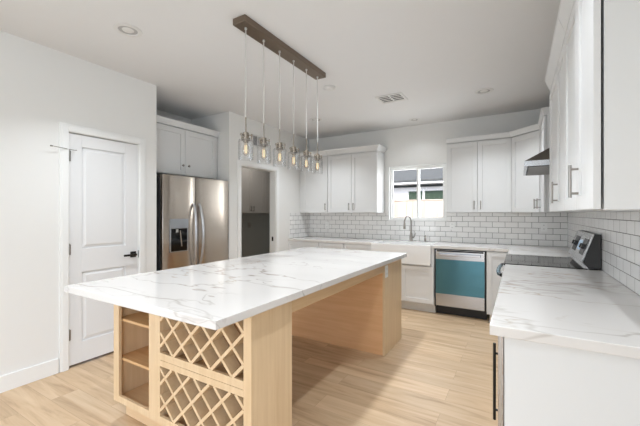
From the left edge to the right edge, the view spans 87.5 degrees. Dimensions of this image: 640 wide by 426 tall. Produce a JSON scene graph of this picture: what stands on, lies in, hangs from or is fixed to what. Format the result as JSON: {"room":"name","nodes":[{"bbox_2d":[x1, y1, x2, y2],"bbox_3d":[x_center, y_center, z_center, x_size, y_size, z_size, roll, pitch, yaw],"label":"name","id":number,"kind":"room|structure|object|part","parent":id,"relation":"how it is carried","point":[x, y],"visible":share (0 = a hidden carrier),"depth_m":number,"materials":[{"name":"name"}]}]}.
{"room":"kitchen","nodes":[
{"label":"kitchen","id":0,"kind":"room"},
{"bbox_2d":[0,30,308,375],"bbox_3d":[-2.036,-0.015,5.055,1.983,2.715,6.820,0,0,31],"label":"wall","id":1,"kind":"structure","parent":0,"point":[42,87],"depth_m":2.78,"materials":[{"name":"paint"}]},
{"bbox_2d":[0,358,58,392],"bbox_3d":[-1.724,1.280,3.623,0.014,0.125,4.675,0,0,31],"label":"baseboard","id":2,"kind":"structure","parent":1,"relation":"attached to","point":[25,376],"depth_m":2.64,"materials":[{"name":"white wood"}]},
{"bbox_2d":[50,122,145,372],"bbox_3d":[-2.051,0.285,3.126,0.158,2.116,0.838,0,0,31],"label":"door","id":3,"kind":"structure","parent":1,"relation":"in","point":[98,178],"depth_m":3.07,"materials":[{"name":"paint"}]},
{"bbox_3d":[-1.883,0.411,3.307,0.050,0.022,0.128,0,0,31],"label":"handle","id":4,"kind":"part","parent":3,"relation":"part of","materials":[{"name":"black metal"}]},
{"bbox_2d":[157,115,219,179],"bbox_3d":[-1.887,-0.793,4.274,0.590,0.648,1.042,0,0,31],"label":"upper cabinet","id":5,"kind":"object","parent":1,"relation":"attached to","point":[183,148],"visible":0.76,"depth_m":4.13,"materials":[{"name":"white paint"}]},
{"bbox_3d":[-1.803,-0.750,3.917,0.020,0.554,0.500,0,0,31],"label":"door","id":6,"kind":"part","parent":5,"relation":"part of","materials":[{"name":"white paint"}]},
{"bbox_3d":[-1.888,-1.080,4.274,0.588,0.074,1.042,0,0,31],"label":"crown moulding","id":7,"kind":"part","parent":5,"relation":"part of","materials":[{"name":"white paint"}]},
{"bbox_3d":[-1.549,-0.750,4.344,0.020,0.554,0.486,0,0,31],"label":"door","id":8,"kind":"part","parent":5,"relation":"part of","materials":[{"name":"white paint"}]},
{"bbox_2d":[241,167,264,212],"bbox_3d":[-1.603,-0.510,6.972,0.552,1.015,0.838,0,0,31],"label":"laundry cabinet","id":9,"kind":"object","parent":1,"relation":"attached to","point":[252,180],"visible":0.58,"depth_m":6.87,"materials":[{"name":"beige paint"}]},
{"bbox_3d":[-1.515,-0.507,6.677,0.020,1.000,0.414,0,0,31],"label":"door","id":10,"kind":"part","parent":9,"relation":"part of","materials":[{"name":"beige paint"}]},
{"bbox_3d":[-1.302,-0.507,7.037,0.020,1.000,0.414,0,0,31],"label":"door","id":11,"kind":"part","parent":9,"relation":"part of","materials":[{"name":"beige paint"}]},
{"bbox_2d":[252,134,262,148],"bbox_3d":[-0.926,-1.072,4.972,0.010,0.180,0.250,0,0,31],"label":"air vent","id":12,"kind":"object","parent":1,"relation":"in","point":[255,138],"visible":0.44,"depth_m":4.95,"materials":[{"name":"grey metal"}]},
{"bbox_2d":[237,159,278,257],"bbox_3d":[-0.951,0.296,5.039,0.141,2.093,0.926,0,0,31],"label":"trim","id":13,"kind":"structure","parent":1,"relation":"attached to","point":[274,171],"depth_m":5.34,"materials":[{"name":"white wood"}]},
{"bbox_2d":[265,171,269,212],"bbox_3d":[-1.174,-0.510,7.695,0.552,1.015,0.836,0,0,31],"label":"laundry cabinet","id":14,"kind":"object","parent":1,"relation":"attached to","point":[267,174],"visible":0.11,"depth_m":7.30,"materials":[{"name":"beige paint"}]},
{"bbox_2d":[290,213,308,237],"bbox_3d":[-0.353,0.206,5.940,0.007,0.432,0.620,0,0,31],"label":"tile backsplash","id":15,"kind":"structure","parent":1,"relation":"attached to","point":[299,222],"depth_m":5.92,"materials":[{"name":"white tile"}]},
{"bbox_2d":[0,308,497,425],"bbox_3d":[-1.601,1.368,2.530,6.664,0.050,10.720,0,0,31],"label":"floor","id":16,"kind":"structure","parent":0,"point":[439,372],"depth_m":2.59,"materials":[{"name":"brown wood"}]},
{"bbox_2d":[157,174,227,270],"bbox_3d":[-1.740,0.445,4.219,0.804,1.755,0.960,0,0,31],"label":"refrigerator","id":17,"kind":"object","parent":16,"relation":"on","point":[192,212],"visible":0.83,"depth_m":3.93,"materials":[{"name":"silver metal"}]},
{"bbox_3d":[-1.620,0.405,3.839,0.062,1.675,0.428,0,0,31],"label":"freezer door","id":18,"kind":"part","parent":17,"relation":"part of","materials":[{"name":"silver metal"}]},
{"bbox_3d":[-1.601,0.116,3.803,0.006,0.110,0.240,0,0,31],"label":"dispenser panel","id":19,"kind":"part","parent":17,"relation":"part of","materials":[{"name":"silver metal"}]},
{"bbox_3d":[-1.479,0.263,3.957,0.090,0.772,0.031,0,0,42],"label":"handle","id":20,"kind":"part","parent":17,"relation":"part of","materials":[{"name":"silver metal"}]},
{"bbox_3d":[-1.433,0.263,4.035,0.091,0.773,0.031,0,0,20],"label":"handle","id":21,"kind":"part","parent":17,"relation":"part of","materials":[{"name":"silver metal"}]},
{"bbox_3d":[-1.373,0.405,4.255,0.062,1.675,0.524,0,0,31],"label":"fridge door","id":22,"kind":"part","parent":17,"relation":"part of","materials":[{"name":"silver metal"}]},
{"bbox_2d":[114,259,400,425],"bbox_3d":[-0.234,0.902,2.887,1.188,0.880,2.352,0,0,31],"label":"kitchen island","id":23,"kind":"object","parent":16,"relation":"on","point":[168,372],"visible":0.59,"depth_m":1.91,"materials":[{"name":"brown wood"}]},
{"bbox_3d":[-1.249,0.837,2.325,0.016,0.750,0.309,0,0,31],"label":"panel","id":24,"kind":"part","parent":23,"relation":"part of","materials":[{"name":"brown wood"}]},
{"bbox_2d":[122,345,148,369],"bbox_3d":[-1.070,0.942,2.213,0.405,0.017,0.291,0,0,31],"label":"shelf","id":25,"kind":"object","parent":23,"relation":"attached to","point":[138,355],"depth_m":2.18,"materials":[{"name":"brown wood"}]},
{"bbox_2d":[122,312,148,328],"bbox_3d":[-1.070,0.689,2.213,0.405,0.017,0.291,0,0,31],"label":"shelf","id":26,"kind":"object","parent":23,"relation":"attached to","point":[141,319],"depth_m":2.17,"materials":[{"name":"brown wood"}]},
{"bbox_3d":[-0.750,1.204,2.020,1.152,0.018,0.295,0,0,31],"label":"panel","id":27,"kind":"part","parent":23,"relation":"part of","materials":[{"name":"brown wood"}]},
{"bbox_3d":[-0.829,0.902,1.884,1.188,0.880,0.019,0,0,31],"label":"frame","id":28,"kind":"part","parent":23,"relation":"part of","materials":[{"name":"brown wood"}]},
{"bbox_2d":[178,351,242,378],"bbox_3d":[-0.547,0.847,1.899,0.679,0.016,0.292,0,0,31],"label":"shelf","id":29,"kind":"object","parent":23,"relation":"attached to","point":[222,368],"depth_m":1.86,"materials":[{"name":"brown wood"}]},
{"bbox_2d":[64,247,406,329],"bbox_3d":[-0.284,0.442,2.770,1.267,0.038,2.634,0,0,31],"label":"island countertop","id":30,"kind":"structure","parent":23,"relation":"on","point":[216,295],"depth_m":2.02,"materials":[{"name":"stone"}]},
{"bbox_3d":[-0.242,0.902,1.727,0.018,0.880,0.309,0,0,31],"label":"panel","id":31,"kind":"part","parent":23,"relation":"part of","materials":[{"name":"brown wood"}]},
{"bbox_3d":[0.094,0.902,3.462,1.167,0.880,0.018,0,0,31],"label":"pedestal panel","id":32,"kind":"part","parent":23,"relation":"part of","materials":[{"name":"brown wood"}]},
{"bbox_2d":[385,265,387,277],"bbox_3d":[0.634,0.551,3.179,0.008,0.116,0.072,0,0,31],"label":"power outlet","id":33,"kind":"object","parent":23,"relation":"attached to","point":[386,266],"visible":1,"depth_m":3.17,"materials":[{"name":"white plastic"}]},
{"bbox_2d":[288,241,318,249],"bbox_3d":[-0.124,0.903,5.756,0.586,0.880,0.700,0,0,31],"label":"base cabinet","id":34,"kind":"object","parent":16,"relation":"on","point":[291,244],"visible":0.22,"depth_m":5.52,"materials":[{"name":"white paint"}]},
{"bbox_2d":[288,236,571,256],"bbox_3d":[1.145,0.442,4.671,3.879,0.038,1.272,0,0,31],"label":"countertop","id":35,"kind":"structure","parent":34,"relation":"on","point":[556,251],"depth_m":4.33,"materials":[{"name":"white stone"}]},
{"bbox_2d":[371,241,435,265],"bbox_3d":[1.220,0.561,4.842,0.844,0.268,0.473,0,0,31],"label":"farmhouse sink","id":36,"kind":"object","parent":35,"relation":"in","point":[418,253],"visible":0.59,"depth_m":4.59,"materials":[{"name":"white ceramic"}]},
{"bbox_2d":[403,215,415,240],"bbox_3d":[1.342,0.226,5.086,0.226,0.393,0.104,0,0,-23],"label":"faucet","id":37,"kind":"object","parent":35,"relation":"on","point":[404,225],"visible":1,"depth_m":5.12,"materials":[{"name":"silver metal"}]},
{"bbox_3d":[1.335,0.161,5.079,0.202,0.263,0.023,0,0,-42],"label":"spout","id":38,"kind":"part","parent":37,"relation":"part of","materials":[{"name":"silver metal"}]},
{"bbox_2d":[319,242,343,248],"bbox_3d":[0.326,0.903,5.489,0.452,0.880,0.700,0,0,31],"label":"base cabinet","id":39,"kind":"object","parent":16,"relation":"on","point":[321,245],"visible":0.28,"depth_m":5.22,"materials":[{"name":"white paint"}]},
{"bbox_2d":[344,244,370,250],"bbox_3d":[0.715,0.903,5.258,0.446,0.880,0.700,0,0,31],"label":"base cabinet","id":40,"kind":"object","parent":16,"relation":"on","point":[346,246],"visible":0.16,"depth_m":5.00,"materials":[{"name":"white paint"}]},
{"bbox_2d":[401,248,435,312],"bbox_3d":[1.298,0.903,4.936,0.877,0.880,0.660,0,0,31],"label":"base cabinet","id":41,"kind":"object","parent":16,"relation":"on","point":[417,281],"visible":0.43,"depth_m":4.55,"materials":[{"name":"white paint"}]},
{"bbox_3d":[1.321,0.959,4.550,0.435,0.497,0.020,0,0,31],"label":"door","id":42,"kind":"part","parent":41,"relation":"part of","materials":[{"name":"white paint"}]},
{"bbox_2d":[435,248,486,319],"bbox_3d":[1.940,0.907,4.545,0.618,0.872,0.662,0,0,31],"label":"dishwasher","id":43,"kind":"object","parent":16,"relation":"on","point":[460,275],"visible":0.98,"depth_m":4.29,"materials":[{"name":"silver metal"}]},
{"bbox_3d":[1.779,0.537,4.275,0.500,0.032,0.033,0,0,31],"label":"handle","id":44,"kind":"part","parent":43,"relation":"part of","materials":[{"name":"silver metal"}]},
{"bbox_2d":[487,251,507,321],"bbox_3d":[2.329,0.903,4.325,0.266,0.880,0.660,0,0,31],"label":"base cabinet","id":45,"kind":"object","parent":16,"relation":"on","point":[494,258],"visible":0.49,"depth_m":4.08,"materials":[{"name":"white paint"}]},
{"bbox_2d":[493,336,503,425],"bbox_3d":[1.084,0.894,1.416,0.644,0.858,0.598,0,0,31],"label":"cooler","id":46,"kind":"object","parent":16,"relation":"on","point":[500,353],"visible":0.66,"depth_m":1.30,"materials":[{"name":"silver metal"}]},
{"bbox_3d":[0.907,0.860,1.706,0.043,0.390,0.014,0,0,31],"label":"handle","id":47,"kind":"part","parent":46,"relation":"part of","materials":[{"name":"black metal"}]},
{"bbox_3d":[0.854,0.862,1.552,0.022,0.782,0.594,0,0,31],"label":"door","id":48,"kind":"part","parent":46,"relation":"part of","materials":[{"name":"silver metal"}]},
{"bbox_2d":[496,230,600,276],"bbox_3d":[1.979,0.739,2.987,0.706,1.167,0.758,0,0,31],"label":"electric range","id":49,"kind":"object","parent":16,"relation":"on","point":[585,249],"visible":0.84,"depth_m":2.76,"materials":[{"name":"silver metal"}]},
{"bbox_2d":[504,254,587,269],"bbox_3d":[1.976,0.412,2.990,0.560,0.050,0.758,0,0,31],"label":"cooktop","id":50,"kind":"object","parent":49,"relation":"in","point":[572,262],"depth_m":2.91,"materials":[{"name":"black glass"}]},
{"bbox_3d":[2.214,0.264,2.848,0.078,0.216,0.756,0,0,31],"label":"console panel","id":51,"kind":"part","parent":49,"relation":"part of","materials":[{"name":"silver metal"}]},
{"bbox_2d":[504,337,639,425],"bbox_3d":[0.953,0.903,1.128,0.579,0.880,0.023,0,0,31],"label":"end panel","id":52,"kind":"object","parent":16,"relation":"on","point":[545,384],"visible":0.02,"depth_m":1.17,"materials":[{"name":"white paint"}]},
{"bbox_3d":[1.525,0.903,2.153,0.641,0.880,1.114,0,0,31],"label":"base cabinet","id":53,"kind":"object","parent":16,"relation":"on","visible":0},
{"bbox_2d":[490,264,639,358],"bbox_3d":[1.369,0.442,1.869,0.636,0.038,1.773,0,0,31],"label":"countertop","id":54,"kind":"structure","parent":53,"relation":"on","point":[581,309],"depth_m":1.46,"materials":[{"name":"white stone"}]},
{"bbox_2d":[0,0,560,139],"bbox_3d":[-1.601,-1.432,2.530,6.664,0.120,10.720,0,0,31],"label":"ceiling","id":55,"kind":"structure","parent":0,"point":[437,54],"depth_m":2.85,"materials":[{"name":"paint"}]},
{"bbox_2d":[113,23,142,36],"bbox_3d":[-1.436,-1.368,2.500,0.194,0.008,0.194,0,0,31],"label":"recessed light","id":56,"kind":"object","parent":55,"relation":"in","point":[125,29],"visible":1,"depth_m":2.49,"materials":[{"name":"white plastic"}]},
{"bbox_2d":[233,14,325,173],"bbox_3d":[-0.279,-0.879,2.808,0.116,0.986,1.123,0,0,31],"label":"pendant chandelier","id":57,"kind":"object","parent":55,"relation":"hanging from","point":[244,23],"visible":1,"depth_m":2.70,"materials":[{"name":"brown wood"}]},
{"bbox_2d":[238,139,252,160],"bbox_3d":[-0.530,-0.458,2.385,0.106,0.145,0.106,0,0,31],"label":"glass jar","id":58,"kind":"object","parent":57,"relation":"on","point":[244,140],"depth_m":2.38,"materials":[{"name":"clear glass"}]},
{"bbox_3d":[-0.530,-1.006,2.385,0.017,0.638,0.017,0,0,31],"label":"cord","id":59,"kind":"part","parent":57,"relation":"part of","materials":[{"name":"silver metal"}]},
{"bbox_2d":[240,132,252,142],"bbox_3d":[-0.533,-0.545,2.379,0.091,0.075,0.080,0,0,31],"label":"socket","id":60,"kind":"object","parent":57,"relation":"attached to","point":[245,138],"depth_m":2.37,"materials":[{"name":"silver metal"}]},
{"bbox_2d":[257,144,270,163],"bbox_3d":[-0.430,-0.458,2.554,0.106,0.145,0.106,0,0,31],"label":"glass jar","id":61,"kind":"object","parent":57,"relation":"on","point":[262,145],"depth_m":2.55,"materials":[{"name":"clear glass"}]},
{"bbox_3d":[-0.430,-1.006,2.554,0.017,0.638,0.017,0,0,31],"label":"cord","id":62,"kind":"part","parent":57,"relation":"part of","materials":[{"name":"silver metal"}]},
{"bbox_2d":[259,137,269,146],"bbox_3d":[-0.433,-0.545,2.548,0.091,0.075,0.080,0,0,31],"label":"socket","id":63,"kind":"object","parent":57,"relation":"attached to","point":[262,141],"depth_m":2.53,"materials":[{"name":"silver metal"}]},
{"bbox_2d":[273,148,285,166],"bbox_3d":[-0.329,-0.458,2.724,0.106,0.145,0.106,0,0,31],"label":"glass jar","id":64,"kind":"object","parent":57,"relation":"on","point":[278,149],"depth_m":2.72,"materials":[{"name":"clear glass"}]},
{"bbox_3d":[-0.329,-1.006,2.724,0.017,0.638,0.017,0,0,31],"label":"cord","id":65,"kind":"part","parent":57,"relation":"part of","materials":[{"name":"silver metal"}]},
{"bbox_2d":[275,142,285,151],"bbox_3d":[-0.332,-0.545,2.718,0.091,0.075,0.080,0,0,31],"label":"socket","id":66,"kind":"object","parent":57,"relation":"attached to","point":[279,148],"depth_m":2.71,"materials":[{"name":"silver metal"}]},
{"bbox_2d":[287,152,299,169],"bbox_3d":[-0.228,-0.458,2.894,0.106,0.145,0.106,0,0,31],"label":"glass jar","id":67,"kind":"object","parent":57,"relation":"on","point":[293,153],"depth_m":2.89,"materials":[{"name":"clear glass"}]},
{"bbox_2d":[289,146,298,154],"bbox_3d":[-0.232,-0.545,2.888,0.091,0.075,0.080,0,0,31],"label":"socket","id":68,"kind":"object","parent":57,"relation":"attached to","point":[293,149],"depth_m":2.87,"materials":[{"name":"silver metal"}]},
{"bbox_3d":[-0.228,-1.006,2.894,0.017,0.638,0.017,0,0,31],"label":"cord","id":69,"kind":"part","parent":57,"relation":"part of","materials":[{"name":"silver metal"}]},
{"bbox_3d":[-0.125,-1.006,3.068,0.017,0.638,0.017,0,0,31],"label":"cord","id":70,"kind":"part","parent":57,"relation":"part of","materials":[{"name":"silver metal"}]},
{"bbox_2d":[303,150,311,157],"bbox_3d":[-0.129,-0.545,3.061,0.091,0.075,0.080,0,0,31],"label":"socket","id":71,"kind":"object","parent":57,"relation":"attached to","point":[305,153],"depth_m":3.05,"materials":[{"name":"silver metal"}]},
{"bbox_2d":[312,158,322,173],"bbox_3d":[-0.025,-0.458,3.237,0.106,0.145,0.106,0,0,31],"label":"glass jar","id":72,"kind":"object","parent":57,"relation":"on","point":[316,159],"depth_m":3.22,"materials":[{"name":"clear glass"}]},
{"bbox_3d":[-0.025,-1.006,3.237,0.017,0.638,0.017,0,0,31],"label":"cord","id":73,"kind":"part","parent":57,"relation":"part of","materials":[{"name":"silver metal"}]},
{"bbox_2d":[314,153,321,160],"bbox_3d":[-0.028,-0.545,3.231,0.091,0.075,0.080,0,0,31],"label":"socket","id":74,"kind":"object","parent":57,"relation":"attached to","point":[317,156],"depth_m":3.22,"materials":[{"name":"silver metal"}]},
{"bbox_2d":[309,118,321,121],"bbox_3d":[-0.060,-1.368,4.880,0.194,0.008,0.194,0,0,31],"label":"recessed light","id":75,"kind":"object","parent":55,"relation":"in","point":[310,119],"visible":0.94,"depth_m":4.87,"materials":[{"name":"white plastic"}]},
{"bbox_2d":[324,85,334,91],"bbox_3d":[0.104,-1.355,3.628,0.128,0.034,0.128,0,0,31],"label":"smoke detector","id":76,"kind":"object","parent":55,"relation":"attached to","point":[329,88],"visible":1,"depth_m":3.59,"materials":[{"name":"white plastic"}]},
{"bbox_2d":[375,92,407,103],"bbox_3d":[0.852,-1.368,3.977,0.316,0.008,0.276,0,0,31],"label":"ceiling vent","id":77,"kind":"object","parent":55,"relation":"in","point":[396,97],"visible":1,"depth_m":3.97,"materials":[{"name":"white metal"}]},
{"bbox_2d":[409,118,419,120],"bbox_3d":[1.379,-1.368,4.879,0.164,0.008,0.164,0,0,31],"label":"recessed light","id":78,"kind":"object","parent":55,"relation":"in","point":[411,119],"visible":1,"depth_m":4.86,"materials":[{"name":"white plastic"}]},
{"bbox_2d":[474,88,493,94],"bbox_3d":[1.836,-1.368,3.745,0.194,0.008,0.194,0,0,31],"label":"recessed light","id":79,"kind":"object","parent":55,"relation":"in","point":[483,90],"visible":1,"depth_m":3.74,"materials":[{"name":"white plastic"}]},
{"bbox_2d":[309,109,558,246],"bbox_3d":[1.509,-0.015,5.284,4.121,2.715,0.150,0,0,31],"label":"wall","id":80,"kind":"structure","parent":0,"point":[425,143],"depth_m":5.16,"materials":[{"name":"paint"}]},
{"bbox_2d":[298,150,327,212],"bbox_3d":[-0.050,-0.537,5.895,0.572,1.050,0.387,0,0,31],"label":"upper cabinet","id":81,"kind":"object","parent":80,"relation":"attached to","point":[313,187],"visible":0.77,"depth_m":5.77,"materials":[{"name":"white paint"}]},
{"bbox_3d":[-0.050,-1.018,5.895,0.572,0.089,0.387,0,0,31],"label":"crown moulding","id":82,"kind":"part","parent":81,"relation":"part of","materials":[{"name":"white paint"}]},
{"bbox_2d":[326,144,386,212],"bbox_3d":[0.599,-0.537,5.511,0.928,1.050,0.387,0,0,31],"label":"upper cabinet","id":83,"kind":"object","parent":80,"relation":"attached to","point":[355,174],"visible":1,"depth_m":5.38,"materials":[{"name":"white paint"}]},
{"bbox_3d":[0.323,-0.486,5.526,0.435,0.942,0.020,0,0,31],"label":"door","id":84,"kind":"part","parent":83,"relation":"part of","materials":[{"name":"white paint"}]},
{"bbox_3d":[0.599,-1.018,5.511,0.928,0.089,0.387,0,0,31],"label":"crown moulding","id":85,"kind":"part","parent":83,"relation":"part of","materials":[{"name":"white paint"}]},
{"bbox_3d":[0.701,-0.486,5.302,0.435,0.942,0.020,0,0,31],"label":"door","id":86,"kind":"part","parent":83,"relation":"part of","materials":[{"name":"white paint"}]},
{"bbox_2d":[388,163,446,220],"bbox_3d":[1.521,-0.319,5.235,0.896,0.870,0.102,0,0,31],"label":"window","id":87,"kind":"structure","parent":80,"relation":"in","point":[391,170],"depth_m":5.23,"materials":[{"name":"white plastic"}]},
{"bbox_3d":[1.377,-0.319,5.361,0.448,0.798,0.024,0,0,31],"label":"sash","id":88,"kind":"part","parent":87,"relation":"part of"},
{"bbox_3d":[1.700,-0.319,5.137,0.416,0.798,0.024,0,0,31],"label":"sash","id":89,"kind":"part","parent":87,"relation":"part of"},
{"bbox_2d":[309,213,566,246],"bbox_3d":[1.468,0.206,5.216,3.864,0.432,0.008,0,0,31],"label":"tile backsplash","id":90,"kind":"structure","parent":80,"relation":"attached to","point":[488,228],"depth_m":4.89,"materials":[{"name":"white tile"}]},
{"bbox_2d":[450,222,454,229],"bbox_3d":[1.947,0.183,4.923,0.072,0.116,0.008,0,0,31],"label":"power outlet","id":91,"kind":"object","parent":90,"relation":"attached to","point":[452,224],"visible":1,"depth_m":4.92,"materials":[{"name":"white plastic"}]},
{"bbox_2d":[541,223,546,231],"bbox_3d":[2.915,0.178,4.349,0.072,0.116,0.008,0,0,31],"label":"power outlet","id":92,"kind":"object","parent":90,"relation":"attached to","point":[543,225],"visible":1,"depth_m":4.35,"materials":[{"name":"white plastic"}]},
{"bbox_2d":[446,132,511,212],"bbox_3d":[2.176,-0.527,4.585,0.786,1.030,0.371,0,0,31],"label":"upper cabinet","id":93,"kind":"object","parent":80,"relation":"attached to","point":[479,167],"visible":1,"depth_m":4.44,"materials":[{"name":"white paint"}]},
{"bbox_3d":[1.938,-0.486,4.568,0.389,0.942,0.020,0,0,31],"label":"door","id":94,"kind":"part","parent":93,"relation":"part of","materials":[{"name":"white paint"}]},
{"bbox_3d":[2.183,-1.008,4.597,0.786,0.069,0.343,0,0,31],"label":"crown moulding","id":95,"kind":"part","parent":93,"relation":"part of","materials":[{"name":"white paint"}]},
{"bbox_3d":[2.276,-0.486,4.368,0.389,0.942,0.020,0,0,31],"label":"door","id":96,"kind":"part","parent":93,"relation":"part of","materials":[{"name":"white paint"}]},
{"bbox_2d":[509,123,569,212],"bbox_3d":[2.697,-0.527,4.114,0.643,1.030,0.649,0,0,31],"label":"upper cabinet","id":97,"kind":"object","parent":80,"relation":"attached to","point":[526,140],"visible":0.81,"depth_m":4.07,"materials":[{"name":"white paint"}]},
{"bbox_3d":[2.511,-1.008,4.065,0.093,0.069,0.438,0,0,-14],"label":"crown moulding","id":98,"kind":"part","parent":97,"relation":"part of","materials":[{"name":"white paint"}]},
{"bbox_3d":[2.496,-0.486,4.061,0.020,0.942,0.402,0,0,-14],"label":"door","id":99,"kind":"part","parent":97,"relation":"part of","materials":[{"name":"white paint"}]},
{"bbox_2d":[570,211,638,270],"bbox_3d":[0.836,-0.015,0.225,0.120,2.715,9.240,0,0,31],"label":"wall","id":100,"kind":"structure","parent":0,"point":[620,211],"depth_m":2.04,"materials":[{"name":"paint"}]},
{"bbox_2d":[523,148,548,175],"bbox_3d":[2.078,-0.873,2.929,0.498,0.996,0.758,0,0,31],"label":"range hood","id":101,"kind":"object","parent":100,"relation":"attached to","point":[538,164],"visible":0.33,"depth_m":2.73,"materials":[{"name":"silver metal"}]},
{"bbox_2d":[536,107,548,211],"bbox_3d":[2.494,-0.527,3.500,0.365,1.030,0.669,0,0,31],"label":"upper cabinet","id":102,"kind":"object","parent":100,"relation":"attached to","point":[543,122],"visible":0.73,"depth_m":3.30,"materials":[{"name":"white paint"}]},
{"bbox_3d":[2.380,-0.486,3.568,0.020,0.942,0.634,0,0,31],"label":"door","id":103,"kind":"part","parent":102,"relation":"part of","materials":[{"name":"white paint"}]},
{"bbox_3d":[2.502,-1.008,3.495,0.346,0.069,0.669,0,0,31],"label":"crown moulding","id":104,"kind":"part","parent":102,"relation":"part of","materials":[{"name":"white paint"}]},
{"bbox_2d":[545,16,619,211],"bbox_3d":[1.685,-0.537,2.135,0.365,1.050,1.005,0,0,31],"label":"upper cabinet","id":105,"kind":"object","parent":100,"relation":"attached to","point":[555,73],"visible":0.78,"depth_m":2.09,"materials":[{"name":"white paint"}]},
{"bbox_3d":[1.670,-0.473,2.382,0.020,0.918,0.570,0,0,31],"label":"door","id":106,"kind":"part","parent":105,"relation":"part of","materials":[{"name":"white paint"}]},
{"bbox_3d":[1.476,-0.132,2.101,0.040,0.135,0.012,0,0,31],"label":"handle","id":107,"kind":"part","parent":105,"relation":"part of","materials":[{"name":"silver metal"}]},
{"bbox_3d":[1.687,-1.008,2.134,0.361,0.109,1.005,0,0,31],"label":"crown moulding","id":108,"kind":"part","parent":105,"relation":"part of","materials":[{"name":"white paint"}]},
{"bbox_3d":[1.416,-0.473,1.954,0.020,0.918,0.418,0,0,31],"label":"door","id":109,"kind":"part","parent":105,"relation":"part of","materials":[{"name":"white paint"}]},
{"bbox_2d":[558,0,639,210],"bbox_3d":[1.226,-0.537,1.360,0.365,1.050,0.788,0,0,31],"label":"upper cabinet","id":110,"kind":"object","parent":100,"relation":"attached to","point":[602,37],"visible":1,"depth_m":1.09,"materials":[{"name":"white paint"}]},
{"bbox_3d":[1.227,-1.008,1.359,0.361,0.109,0.788,0,0,31],"label":"crown moulding","id":111,"kind":"part","parent":110,"relation":"part of","materials":[{"name":"white paint"}]},
{"bbox_3d":[1.199,-0.473,1.587,0.020,0.918,0.422,0,0,31],"label":"door","id":112,"kind":"part","parent":110,"relation":"part of","materials":[{"name":"white paint"}]},
{"bbox_3d":[1.045,-0.132,1.374,0.040,0.135,0.012,0,0,31],"label":"handle","id":113,"kind":"part","parent":110,"relation":"part of","materials":[{"name":"silver metal"}]},
{"bbox_3d":[0.998,-0.473,1.248,0.020,0.918,0.360,0,0,31],"label":"door","id":114,"kind":"part","parent":110,"relation":"part of","materials":[{"name":"white paint"}]},
{"bbox_2d":[567,211,639,295],"bbox_3d":[2.028,0.206,2.362,0.008,0.432,4.331,0,0,31],"label":"tile backsplash","id":115,"kind":"structure","parent":100,"relation":"attached to","point":[619,232],"depth_m":2.12,"materials":[{"name":"white tile"}]},
{"label":"outside","id":116,"kind":"structure","parent":0,"visible":0},
{"bbox_3d":[5.425,1.433,15.035,22.000,0.060,20.600,0,0,31],"label":"ground","id":117,"kind":"structure","parent":116,"visible":0},
{"bbox_2d":[394,168,442,200],"bbox_3d":[4.654,-1.167,12.754,13.800,5.140,5.310,0,0,31],"label":"neighbouring house","id":118,"kind":"structure","parent":117,"relation":"on","point":[431,179],"depth_m":10.88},
{"bbox_3d":[3.112,-0.577,10.898,0.440,0.300,0.014,0,0,31],"label":"pane","id":119,"kind":"part","parent":118,"relation":"part of","materials":[{"name":"green glass"}]},
{"bbox_3d":[3.684,-0.577,10.559,0.730,0.300,0.014,0,0,31],"label":"pane","id":120,"kind":"part","parent":118,"relation":"part of","materials":[{"name":"green glass"}]},
{"bbox_2d":[394,199,442,218],"bbox_3d":[2.824,0.532,7.635,11.072,1.722,0.045,0,0,31],"label":"wooden fence","id":121,"kind":"object","parent":117,"relation":"on","point":[429,207],"visible":0.02,"depth_m":7.89,"materials":[{"name":"white wood"}]},
{"bbox_3d":[2.814,-0.318,7.640,11.050,0.022,0.045,0,0,31],"label":"rail","id":122,"kind":"part","parent":121,"relation":"part of","materials":[{"name":"white wood"}]}
]}

